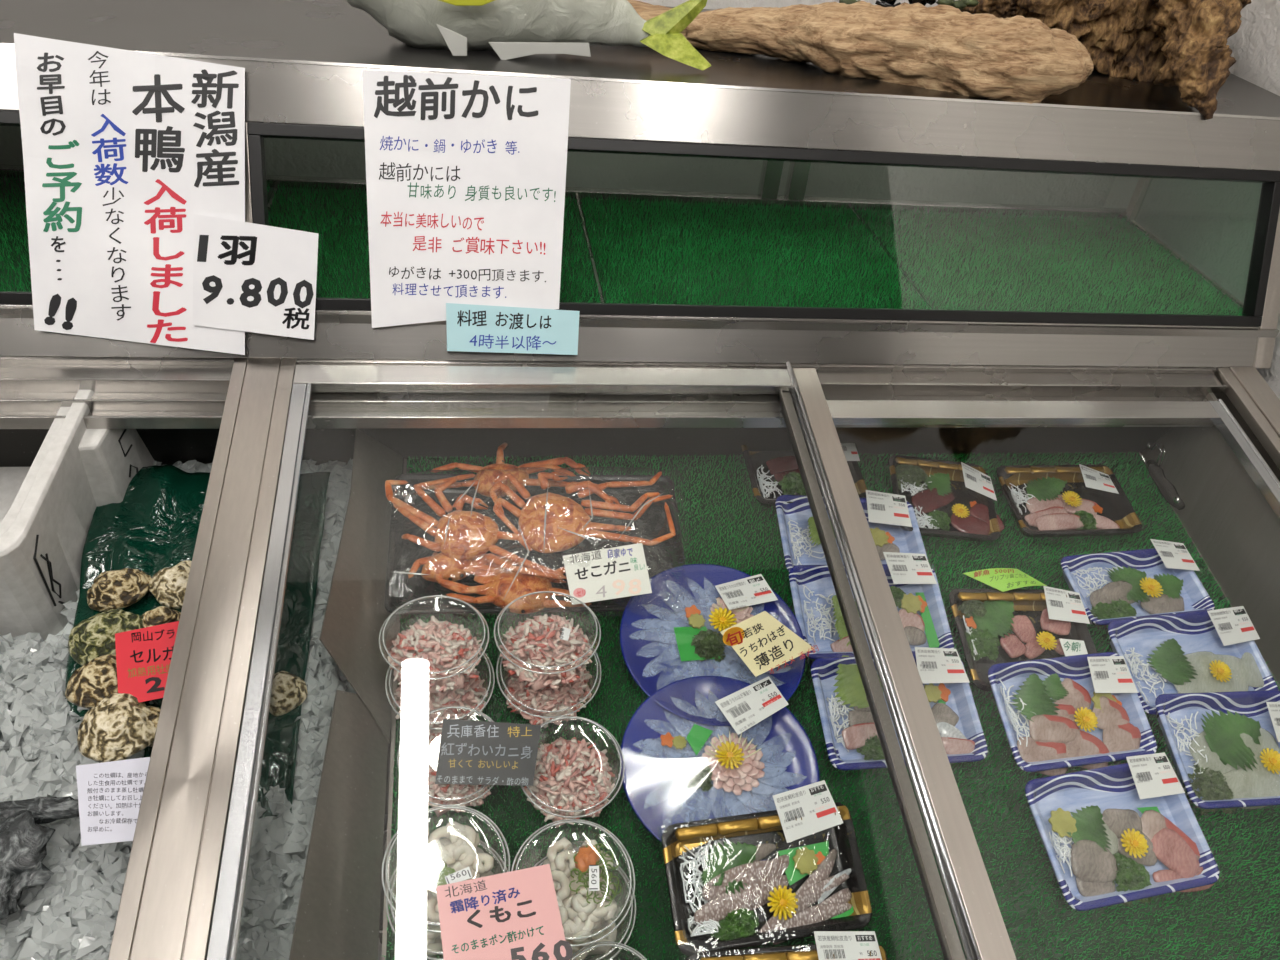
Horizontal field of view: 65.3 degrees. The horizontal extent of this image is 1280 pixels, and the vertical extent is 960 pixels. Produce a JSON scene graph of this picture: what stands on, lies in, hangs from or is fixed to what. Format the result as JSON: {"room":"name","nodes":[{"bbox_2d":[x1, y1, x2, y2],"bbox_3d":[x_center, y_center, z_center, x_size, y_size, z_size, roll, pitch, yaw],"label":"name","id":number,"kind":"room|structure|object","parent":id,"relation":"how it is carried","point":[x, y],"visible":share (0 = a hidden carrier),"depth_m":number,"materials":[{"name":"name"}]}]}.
{"room":"food shop","nodes":[
{"label":"food shop","id":0,"kind":"room"},
{"bbox_2d":[0,0,1114,365],"bbox_3d":[0.706,-0.823,1.419,7.500,2.600,0.055,-1,37,-10],"label":"wall","id":1,"kind":"structure","parent":0,"point":[289,157],"depth_m":1.55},
{"bbox_2d":[1043,0,1279,399],"bbox_3d":[0.976,-0.329,0.802,0.088,2.600,1.585,-1,37,-10],"label":"wall","id":2,"kind":"structure","parent":0,"point":[1211,225],"depth_m":1.41,"materials":[{"name":"white paint"}]},
{"bbox_3d":[0.972,1.895,0.050,7.500,0.050,5.560,-1,37,-10],"label":"floor","id":3,"kind":"structure","parent":0,"visible":0},
{"bbox_2d":[0,0,1279,959],"bbox_3d":[-0.200,0.187,1.161,2.105,1.126,1.308,-1,37,-10],"label":"refrigerated showcase","id":4,"kind":"object","parent":3,"relation":"on","point":[303,61],"visible":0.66,"depth_m":1.12,"materials":[{"name":"metal"}]},
{"bbox_2d":[0,356,153,639],"bbox_3d":[-0.771,-0.010,1.042,0.443,0.246,0.361,2,37,-6],"label":"styrofoam box","id":5,"kind":"object","parent":4,"relation":"on","point":[47,507],"visible":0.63,"depth_m":0.99,"materials":[{"name":"white plastic"}]},
{"bbox_2d":[14,33,244,354],"bbox_3d":[-0.509,-0.282,1.013,0.214,0.280,0.122,1,37,-8],"label":"poster","id":6,"kind":"object","parent":4,"relation":"attached to","point":[122,149],"visible":1,"depth_m":1.01,"materials":[{"name":"white paper"}]},
{"bbox_2d":[193,214,318,339],"bbox_3d":[-0.403,-0.211,1.045,0.128,0.115,0.048,1,37,-7],"label":"sheet","id":7,"kind":"object","parent":6,"relation":"attached to","point":[248,277],"visible":1,"depth_m":1.04,"materials":[{"name":"white paper"}]},
{"bbox_2d":[0,174,273,291],"bbox_3d":[-0.859,-0.285,1.121,0.810,0.012,0.343,-1,37,-10],"label":"mat","id":8,"kind":"object","parent":4,"relation":"on","point":[15,273],"visible":0.14,"depth_m":1.14,"materials":[{"name":"green plastic"}]},
{"bbox_2d":[0,458,352,959],"bbox_3d":[-0.526,0.276,0.908,0.503,0.180,0.817,0,37,-9],"label":"crushed ice","id":9,"kind":"object","parent":4,"relation":"in","point":[73,915],"visible":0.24,"depth_m":0.88,"materials":[{"name":"white ice"}]},
{"bbox_2d":[0,796,78,919],"bbox_3d":[-0.518,0.301,0.805,0.106,0.043,0.133,18,38,14],"label":"oyster","id":10,"kind":"object","parent":9,"relation":"on","point":[23,841],"visible":0.98,"depth_m":0.80,"materials":[{"name":"grey food"}]},
{"bbox_2d":[76,757,149,845],"bbox_3d":[-0.426,0.262,0.813,0.065,0.015,0.077,-7,39,-18],"label":"note","id":11,"kind":"object","parent":9,"relation":"on","point":[110,794],"visible":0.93,"depth_m":0.81,"materials":[{"name":"grey paper"}]},
{"bbox_2d":[65,465,329,817],"bbox_3d":[-0.457,0.156,1.001,0.248,0.127,0.431,0,37,-9],"label":"plastic bag","id":12,"kind":"object","parent":9,"relation":"on","point":[155,526],"visible":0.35,"depth_m":1.05,"materials":[{"name":"green plastic"}]},
{"bbox_2d":[65,654,117,708],"bbox_3d":[-0.485,0.178,0.901,0.056,0.033,0.059,10,37,4],"label":"oyster","id":13,"kind":"object","parent":12,"relation":"on","point":[94,681],"visible":0.81,"depth_m":0.88,"materials":[{"name":"beige food"}]},
{"bbox_2d":[68,609,143,665],"bbox_3d":[-0.504,0.142,0.938,0.052,0.035,0.066,28,42,26],"label":"oyster","id":14,"kind":"object","parent":12,"relation":"on","point":[93,637],"visible":0.87,"depth_m":0.93,"materials":[{"name":"food"}]},
{"bbox_2d":[77,693,156,762],"bbox_3d":[-0.454,0.212,0.862,0.058,0.036,0.061,33,44,30],"label":"oyster","id":15,"kind":"object","parent":12,"relation":"on","point":[118,727],"visible":1,"depth_m":0.85,"materials":[{"name":"beige food"}]},
{"bbox_2d":[115,621,178,702],"bbox_3d":[-0.426,0.163,0.908,0.093,0.020,0.077,-8,39,-19],"label":"card","id":16,"kind":"object","parent":15,"relation":"on","point":[143,655],"visible":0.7,"depth_m":0.90,"materials":[{"name":"red paper"}]},
{"bbox_2d":[87,568,151,611],"bbox_3d":[-0.517,0.107,0.992,0.056,0.032,0.049,4,37,-3],"label":"oyster","id":17,"kind":"object","parent":12,"relation":"on","point":[113,589],"visible":1,"depth_m":0.98,"materials":[{"name":"beige food"}]},
{"bbox_2d":[147,706,160,746],"bbox_3d":[-0.434,0.215,0.882,0.058,0.033,0.037,9,37,3],"label":"oyster","id":18,"kind":"object","parent":12,"relation":"on","point":[154,716],"visible":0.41,"depth_m":0.87,"materials":[{"name":"beige food"}]},
{"bbox_2d":[142,606,180,627],"bbox_3d":[-0.459,0.134,0.957,0.042,0.033,0.029,-4,38,-15],"label":"oyster","id":19,"kind":"object","parent":12,"relation":"on","point":[160,615],"visible":0.56,"depth_m":0.95,"materials":[{"name":"beige food"}]},
{"bbox_2d":[149,560,191,608],"bbox_3d":[-0.462,0.104,0.998,0.054,0.034,0.054,-16,42,-28],"label":"oyster","id":20,"kind":"object","parent":12,"relation":"on","point":[168,586],"visible":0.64,"depth_m":0.99,"materials":[{"name":"beige food"}]},
{"bbox_2d":[269,671,307,715],"bbox_3d":[-0.340,0.201,0.957,0.038,0.032,0.044,-11,40,-23],"label":"oyster","id":21,"kind":"object","parent":12,"relation":"on","point":[289,691],"visible":0.94,"depth_m":0.94,"materials":[{"name":"beige food"}]},
{"bbox_2d":[268,182,601,302],"bbox_3d":[-0.261,-0.292,1.224,0.403,0.012,0.342,-1,37,-10],"label":"mat","id":22,"kind":"object","parent":4,"relation":"on","point":[340,217],"visible":0.34,"depth_m":1.23,"materials":[{"name":"green plastic"}]},
{"bbox_2d":[362,70,570,327],"bbox_3d":[-0.182,-0.295,1.068,0.215,0.241,0.110,-1,37,-10],"label":"poster","id":23,"kind":"object","parent":4,"relation":"attached to","point":[466,173],"visible":1,"depth_m":1.06,"materials":[{"name":"white paper"}]},
{"bbox_2d":[446,303,579,354],"bbox_3d":[-0.140,-0.166,1.101,0.146,0.050,0.022,0,37,-9],"label":"note","id":24,"kind":"object","parent":4,"relation":"attached to","point":[470,328],"visible":1,"depth_m":1.10,"materials":[{"name":"teal paper"}]},
{"bbox_2d":[346,0,710,69],"bbox_3d":[-0.126,-0.552,1.071,0.423,0.185,0.113,-1,37,-10],"label":"fish","id":25,"kind":"object","parent":4,"relation":"on","point":[513,29],"visible":1,"depth_m":1.09},
{"bbox_2d":[206,361,1016,959],"bbox_3d":[-0.036,0.169,0.871,0.580,0.182,0.769,-1,37,-10],"label":"glass lid","id":26,"kind":"object","parent":4,"relation":"on","point":[980,926],"visible":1,"depth_m":0.91,"materials":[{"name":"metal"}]},
{"bbox_2d":[0,0,1279,116],"bbox_3d":[-0.214,-0.537,1.195,2.105,0.012,0.377,-1,37,-10],"label":"shelf","id":27,"kind":"object","parent":4,"relation":"attached to","point":[307,45],"depth_m":1.10,"materials":[{"name":"metal"}]},
{"bbox_2d":[579,193,933,309],"bbox_3d":[0.137,-0.297,1.294,0.408,0.012,0.343,-1,37,-10],"label":"mat","id":28,"kind":"object","parent":4,"relation":"on","point":[644,252],"visible":0.98,"depth_m":1.28,"materials":[{"name":"green plastic"}]},
{"bbox_2d":[381,451,1279,959],"bbox_3d":[0.249,0.260,1.041,0.993,0.174,0.787,-1,37,-10],"label":"mat","id":29,"kind":"object","parent":4,"relation":"on","point":[722,522],"visible":0.37,"depth_m":0.99,"materials":[{"name":"green plastic"}]},
{"bbox_2d":[385,651,494,738],"bbox_3d":[-0.194,0.207,0.973,0.104,0.065,0.101,-2,38,-12],"label":"cup","id":30,"kind":"object","parent":29,"relation":"on","point":[412,707],"visible":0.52,"depth_m":0.96,"materials":[{"name":"clear plastic"}]},
{"bbox_2d":[379,595,488,696],"bbox_3d":[-0.197,0.165,0.960,0.103,0.058,0.103,1,37,-8],"label":"cup","id":31,"kind":"object","parent":30,"relation":"on","point":[433,656],"visible":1,"depth_m":0.95,"materials":[{"name":"clear plastic"}]},
{"bbox_2d":[397,706,492,816],"bbox_3d":[-0.174,0.266,0.926,0.099,0.065,0.096,-2,38,-12],"label":"cup","id":32,"kind":"object","parent":29,"relation":"on","point":[423,757],"visible":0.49,"depth_m":0.91,"materials":[{"name":"clear plastic"}]},
{"bbox_2d":[435,719,540,785],"bbox_3d":[-0.135,0.245,0.892,0.089,0.029,0.051,4,37,-4],"label":"card","id":33,"kind":"object","parent":32,"relation":"on","point":[470,752],"visible":1,"depth_m":0.89,"materials":[{"name":"black paper"}]},
{"bbox_2d":[386,837,506,959],"bbox_3d":[-0.161,0.359,0.843,0.103,0.061,0.101,1,37,-8],"label":"cup","id":34,"kind":"object","parent":29,"relation":"on","point":[431,942],"visible":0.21,"depth_m":0.82,"materials":[{"name":"clear plastic"}]},
{"bbox_2d":[395,931,442,958],"bbox_3d":[-0.162,0.360,0.849,0.100,0.041,0.100,-1,49,-10],"label":"cup","id":35,"kind":"object","parent":34,"relation":"on","point":[431,942],"depth_m":0.82,"materials":[{"name":"clear plastic"}]},
{"bbox_2d":[381,805,509,932],"bbox_3d":[-0.158,0.326,0.819,0.102,0.061,0.100,-2,38,-12],"label":"cup","id":36,"kind":"object","parent":34,"relation":"on","point":[454,858],"visible":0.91,"depth_m":0.82,"materials":[{"name":"clear plastic"}]},
{"bbox_2d":[436,864,572,959],"bbox_3d":[-0.103,0.350,0.769,0.097,0.027,0.088,-5,38,-15],"label":"card","id":37,"kind":"object","parent":36,"relation":"on","point":[513,915],"visible":1,"depth_m":0.78,"materials":[{"name":"pink paper"}]},
{"bbox_2d":[384,474,685,613],"bbox_3d":[-0.115,0.072,1.131,0.330,0.062,0.184,0,37,-9],"label":"tray","id":38,"kind":"object","parent":29,"relation":"on","point":[402,553],"visible":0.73,"depth_m":1.14,"materials":[{"name":"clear plastic"}]},
{"bbox_2d":[408,553,565,594],"bbox_3d":[-0.163,0.102,1.070,0.162,0.028,0.056,12,37,6],"label":"crab","id":39,"kind":"object","parent":38,"relation":"on","point":[439,568],"visible":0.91,"depth_m":1.06,"materials":[{"name":"orange food"}]},
{"bbox_2d":[385,474,565,578],"bbox_3d":[-0.190,0.056,1.083,0.115,0.038,0.214,-25,47,-35],"label":"crab","id":40,"kind":"object","parent":39,"relation":"on","point":[470,535],"visible":1,"depth_m":1.08,"materials":[{"name":"orange food"}]},
{"bbox_2d":[393,484,417,504],"bbox_3d":[-0.260,0.017,1.107,0.028,0.015,0.027,-4,38,-14],"label":"foil","id":41,"kind":"object","parent":40,"relation":"on","point":[409,497],"visible":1,"depth_m":1.11,"materials":[{"name":"grey"}]},
{"bbox_2d":[422,443,597,497],"bbox_3d":[-0.155,-0.013,1.176,0.210,0.032,0.078,-3,38,-12],"label":"crab","id":42,"kind":"object","parent":38,"relation":"on","point":[486,477],"visible":0.82,"depth_m":1.16,"materials":[{"name":"orange food"}]},
{"bbox_2d":[432,552,590,613],"bbox_3d":[-0.134,0.113,1.069,0.184,0.033,0.070,4,37,-4],"label":"crab","id":43,"kind":"object","parent":38,"relation":"on","point":[495,590],"visible":0.81,"depth_m":1.05,"materials":[{"name":"orange food"}]},
{"bbox_2d":[383,466,667,597],"bbox_3d":[-0.114,0.059,1.104,0.373,0.083,0.215,-1,37,-11],"label":"clear bag","id":44,"kind":"object","parent":38,"relation":"on","point":[590,466],"visible":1,"depth_m":1.14,"materials":[{"name":"plastic"}]},
{"bbox_2d":[563,543,651,604],"bbox_3d":[-0.034,0.098,1.052,0.089,0.025,0.056,-5,38,-16],"label":"price card","id":45,"kind":"object","parent":44,"relation":"on","point":[621,571],"visible":1,"depth_m":1.05,"materials":[{"name":"white paper"}]},
{"bbox_2d":[489,471,675,552],"bbox_3d":[-0.064,0.034,1.123,0.210,0.038,0.113,0,37,-9],"label":"crab","id":46,"kind":"object","parent":38,"relation":"on","point":[564,520],"visible":1,"depth_m":1.11,"materials":[{"name":"orange food"}]},
{"bbox_2d":[496,644,600,727],"bbox_3d":[-0.091,0.202,0.995,0.103,0.065,0.101,-2,38,-12],"label":"cup","id":47,"kind":"object","parent":29,"relation":"on","point":[540,706],"visible":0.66,"depth_m":0.98,"materials":[{"name":"clear plastic"}]},
{"bbox_2d":[494,591,600,690],"bbox_3d":[-0.091,0.163,0.979,0.104,0.058,0.103,1,37,-8],"label":"cup","id":48,"kind":"object","parent":47,"relation":"on","point":[546,651],"visible":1,"depth_m":0.97,"materials":[{"name":"clear plastic"}]},
{"bbox_2d":[522,716,624,827],"bbox_3d":[-0.065,0.277,0.930,0.100,0.065,0.098,-2,38,-12],"label":"cup","id":49,"kind":"object","parent":29,"relation":"on","point":[572,780],"visible":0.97,"depth_m":0.92,"materials":[{"name":"clear plastic"}]},
{"bbox_2d":[535,847,635,959],"bbox_3d":[-0.054,0.372,0.849,0.100,0.061,0.098,1,37,-8],"label":"cup","id":50,"kind":"object","parent":29,"relation":"on","point":[593,949],"visible":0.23,"depth_m":0.84,"materials":[{"name":"clear plastic"}]},
{"bbox_2d":[511,819,634,946],"bbox_3d":[-0.056,0.339,0.824,0.102,0.061,0.100,-2,38,-12],"label":"cup","id":51,"kind":"object","parent":50,"relation":"on","point":[582,882],"visible":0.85,"depth_m":0.82,"materials":[{"name":"clear plastic"}]},
{"bbox_2d":[565,928,599,944],"bbox_3d":[-0.057,0.340,0.830,0.099,0.041,0.099,-1,49,-10],"label":"cup","id":52,"kind":"object","parent":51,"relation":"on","point":[575,935],"depth_m":0.80,"materials":[{"name":"clear plastic"}]},
{"bbox_2d":[571,941,645,959],"bbox_3d":[-0.027,0.427,0.802,0.090,0.059,0.088,1,37,-8],"label":"cup","id":53,"kind":"object","parent":29,"relation":"on","point":[603,941],"visible":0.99,"depth_m":0.82,"materials":[{"name":"clear plastic"}]},
{"bbox_2d":[620,564,805,725],"bbox_3d":[0.077,0.170,1.055,0.198,0.050,0.194,-2,38,-12],"label":"plate","id":54,"kind":"object","parent":29,"relation":"on","point":[671,633],"visible":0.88,"depth_m":1.06,"materials":[{"name":"blue"}]},
{"bbox_2d":[720,611,818,676],"bbox_3d":[0.132,0.166,1.025,0.086,0.016,0.065,-17,43,-28],"label":"card","id":55,"kind":"object","parent":54,"relation":"on","point":[763,643],"visible":1,"depth_m":1.02,"materials":[{"name":"beige paper"}]},
{"bbox_2d":[620,676,819,860],"bbox_3d":[0.077,0.271,0.957,0.194,0.058,0.190,1,37,-8],"label":"plate","id":56,"kind":"object","parent":29,"relation":"on","point":[677,769],"visible":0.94,"depth_m":0.97,"materials":[{"name":"blue"}]},
{"bbox_2d":[661,780,871,958],"bbox_3d":[0.111,0.345,0.887,0.180,0.078,0.111,-3,38,-13],"label":"pack","id":57,"kind":"object","parent":29,"relation":"on","point":[810,878],"visible":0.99,"depth_m":0.89,"materials":[{"name":"black plastic"}]},
{"bbox_2d":[686,931,887,959],"bbox_3d":[0.125,0.441,0.818,0.177,0.067,0.108,0,37,-8],"label":"pack","id":58,"kind":"object","parent":29,"relation":"on","point":[830,945],"visible":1,"depth_m":0.84,"materials":[{"name":"black plastic"}]},
{"bbox_2d":[686,944,887,959],"bbox_3d":[0.125,0.445,0.822,0.177,0.020,0.110,1,61,-9],"label":"tray","id":59,"kind":"object","parent":58,"relation":"on","point":[812,951],"depth_m":0.84,"materials":[{"name":"black plastic"}]},
{"bbox_2d":[741,443,866,506],"bbox_3d":[0.205,-0.014,1.254,0.150,0.046,0.119,-1,37,-11],"label":"pack","id":60,"kind":"object","parent":29,"relation":"on","point":[772,474],"visible":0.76,"depth_m":1.25,"materials":[{"name":"black plastic"},{"name":"gold foil"}]},
{"bbox_2d":[775,490,927,570],"bbox_3d":[0.250,0.068,1.186,0.174,0.051,0.122,2,37,-7],"label":"pack","id":61,"kind":"object","parent":29,"relation":"on","point":[885,513],"visible":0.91,"depth_m":1.20,"materials":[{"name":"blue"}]},
{"bbox_2d":[789,552,953,658],"bbox_3d":[0.254,0.142,1.109,0.175,0.064,0.116,0,37,-9],"label":"pack","id":62,"kind":"object","parent":29,"relation":"on","point":[913,583],"visible":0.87,"depth_m":1.11,"materials":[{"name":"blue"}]},
{"bbox_2d":[811,647,987,770],"bbox_3d":[0.265,0.236,1.029,0.170,0.062,0.115,-1,37,-10],"label":"pack","id":63,"kind":"object","parent":29,"relation":"on","point":[851,737],"visible":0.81,"depth_m":1.03,"materials":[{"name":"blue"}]},
{"bbox_2d":[889,455,1004,541],"bbox_3d":[0.382,0.024,1.249,0.139,0.049,0.125,5,37,-2],"label":"pack","id":64,"kind":"object","parent":29,"relation":"on","point":[949,499],"visible":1,"depth_m":1.25,"materials":[{"name":"black plastic"},{"name":"gold foil"}]},
{"bbox_2d":[949,586,1096,690],"bbox_3d":[0.431,0.179,1.115,0.159,0.055,0.126,1,37,-8],"label":"pack","id":65,"kind":"object","parent":29,"relation":"on","point":[995,626],"visible":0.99,"depth_m":1.13,"materials":[{"name":"black plastic"},{"name":"gold foil"}]},
{"bbox_2d":[963,568,1046,591],"bbox_3d":[0.422,0.114,1.150,0.096,0.011,0.029,-3,38,-12],"label":"card","id":66,"kind":"object","parent":65,"relation":"on","point":[1002,579],"visible":1,"depth_m":1.15,"materials":[{"name":"green paper"}]},
{"bbox_2d":[1059,638,1087,655],"bbox_3d":[0.481,0.187,1.105,0.029,0.004,0.025,4,37,-3],"label":"sticker","id":67,"kind":"object","parent":65,"relation":"attached to","point":[1070,647],"visible":0.96,"depth_m":1.11,"materials":[{"name":"white"}]},
{"bbox_2d":[996,464,1141,536],"bbox_3d":[0.543,0.027,1.272,0.166,0.045,0.112,-1,37,-10],"label":"pack","id":68,"kind":"object","parent":29,"relation":"on","point":[1043,500],"visible":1,"depth_m":1.27,"materials":[{"name":"black plastic"},{"name":"gold foil"}]},
{"bbox_2d":[988,652,1156,775],"bbox_3d":[0.452,0.244,1.049,0.165,0.064,0.111,-3,38,-13],"label":"pack","id":69,"kind":"object","parent":29,"relation":"on","point":[1086,711],"visible":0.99,"depth_m":1.05,"materials":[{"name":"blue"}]},
{"bbox_2d":[1025,752,1224,915],"bbox_3d":[0.465,0.341,0.969,0.170,0.066,0.119,-4,38,-14],"label":"pack","id":70,"kind":"object","parent":29,"relation":"on","point":[1126,833],"visible":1,"depth_m":0.97,"materials":[{"name":"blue plastic"}]},
{"bbox_2d":[1061,539,1214,627],"bbox_3d":[0.591,0.124,1.191,0.173,0.048,0.102,-3,38,-13],"label":"pack","id":71,"kind":"object","parent":29,"relation":"on","point":[1162,579],"visible":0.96,"depth_m":1.19,"materials":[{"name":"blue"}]},
{"bbox_2d":[1108,606,1277,714],"bbox_3d":[0.618,0.202,1.118,0.181,0.060,0.108,-3,38,-13],"label":"pack","id":72,"kind":"object","parent":29,"relation":"on","point":[1216,650],"visible":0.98,"depth_m":1.12,"materials":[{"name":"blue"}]},
{"bbox_2d":[1155,690,1279,814],"bbox_3d":[0.634,0.283,1.051,0.170,0.060,0.118,0,37,-9],"label":"pack","id":73,"kind":"object","parent":29,"relation":"on","point":[1224,747],"visible":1,"depth_m":1.05,"materials":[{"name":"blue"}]},
{"bbox_2d":[627,0,1093,103],"bbox_3d":[0.210,-0.521,1.180,0.634,0.111,0.118,9,37,2],"label":"driftwood","id":74,"kind":"object","parent":4,"relation":"on","point":[1018,58],"visible":0.84,"depth_m":1.14,"materials":[{"name":"brown wood"}]},
{"bbox_2d":[875,0,935,6],"bbox_3d":[0.320,-0.582,1.200,0.079,0.029,0.029,-1,37,-10],"label":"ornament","id":75,"kind":"object","parent":74,"relation":"on","point":[884,3],"visible":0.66,"depth_m":1.19,"materials":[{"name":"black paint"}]},
{"bbox_2d":[839,0,978,9],"bbox_3d":[0.330,-0.583,1.220,0.180,0.023,0.019,-1,37,-10],"label":"sprig","id":76,"kind":"object","parent":74,"relation":"on","point":[960,4],"visible":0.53,"depth_m":1.22,"materials":[{"name":"plant"}]},
{"bbox_2d":[854,206,1242,315],"bbox_3d":[0.554,-0.301,1.365,0.448,0.012,0.340,-1,37,-10],"label":"mat","id":77,"kind":"object","parent":4,"relation":"on","point":[990,261],"visible":0.98,"depth_m":1.36,"materials":[{"name":"green plastic"}]},
{"bbox_2d":[826,399,1279,519],"bbox_3d":[0.502,0.188,0.961,0.540,0.170,0.727,-1,37,-10],"label":"glass lid","id":78,"kind":"object","parent":4,"relation":"on","point":[843,412],"visible":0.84,"depth_m":1.18,"materials":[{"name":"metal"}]},
{"bbox_2d":[960,0,1250,119],"bbox_3d":[0.622,-0.624,1.298,0.369,0.291,0.265,31,43,28],"label":"driftwood","id":79,"kind":"object","parent":4,"relation":"on","point":[1180,43],"visible":0.77,"depth_m":1.24,"materials":[{"name":"brown wood"}]},
{"bbox_2d":[1138,442,1184,509],"bbox_3d":[0.697,-0.015,1.326,0.023,0.057,0.118,2,37,-7],"label":"thermometer","id":80,"kind":"object","parent":4,"relation":"attached to","point":[1167,489],"visible":0.98,"depth_m":1.32,"materials":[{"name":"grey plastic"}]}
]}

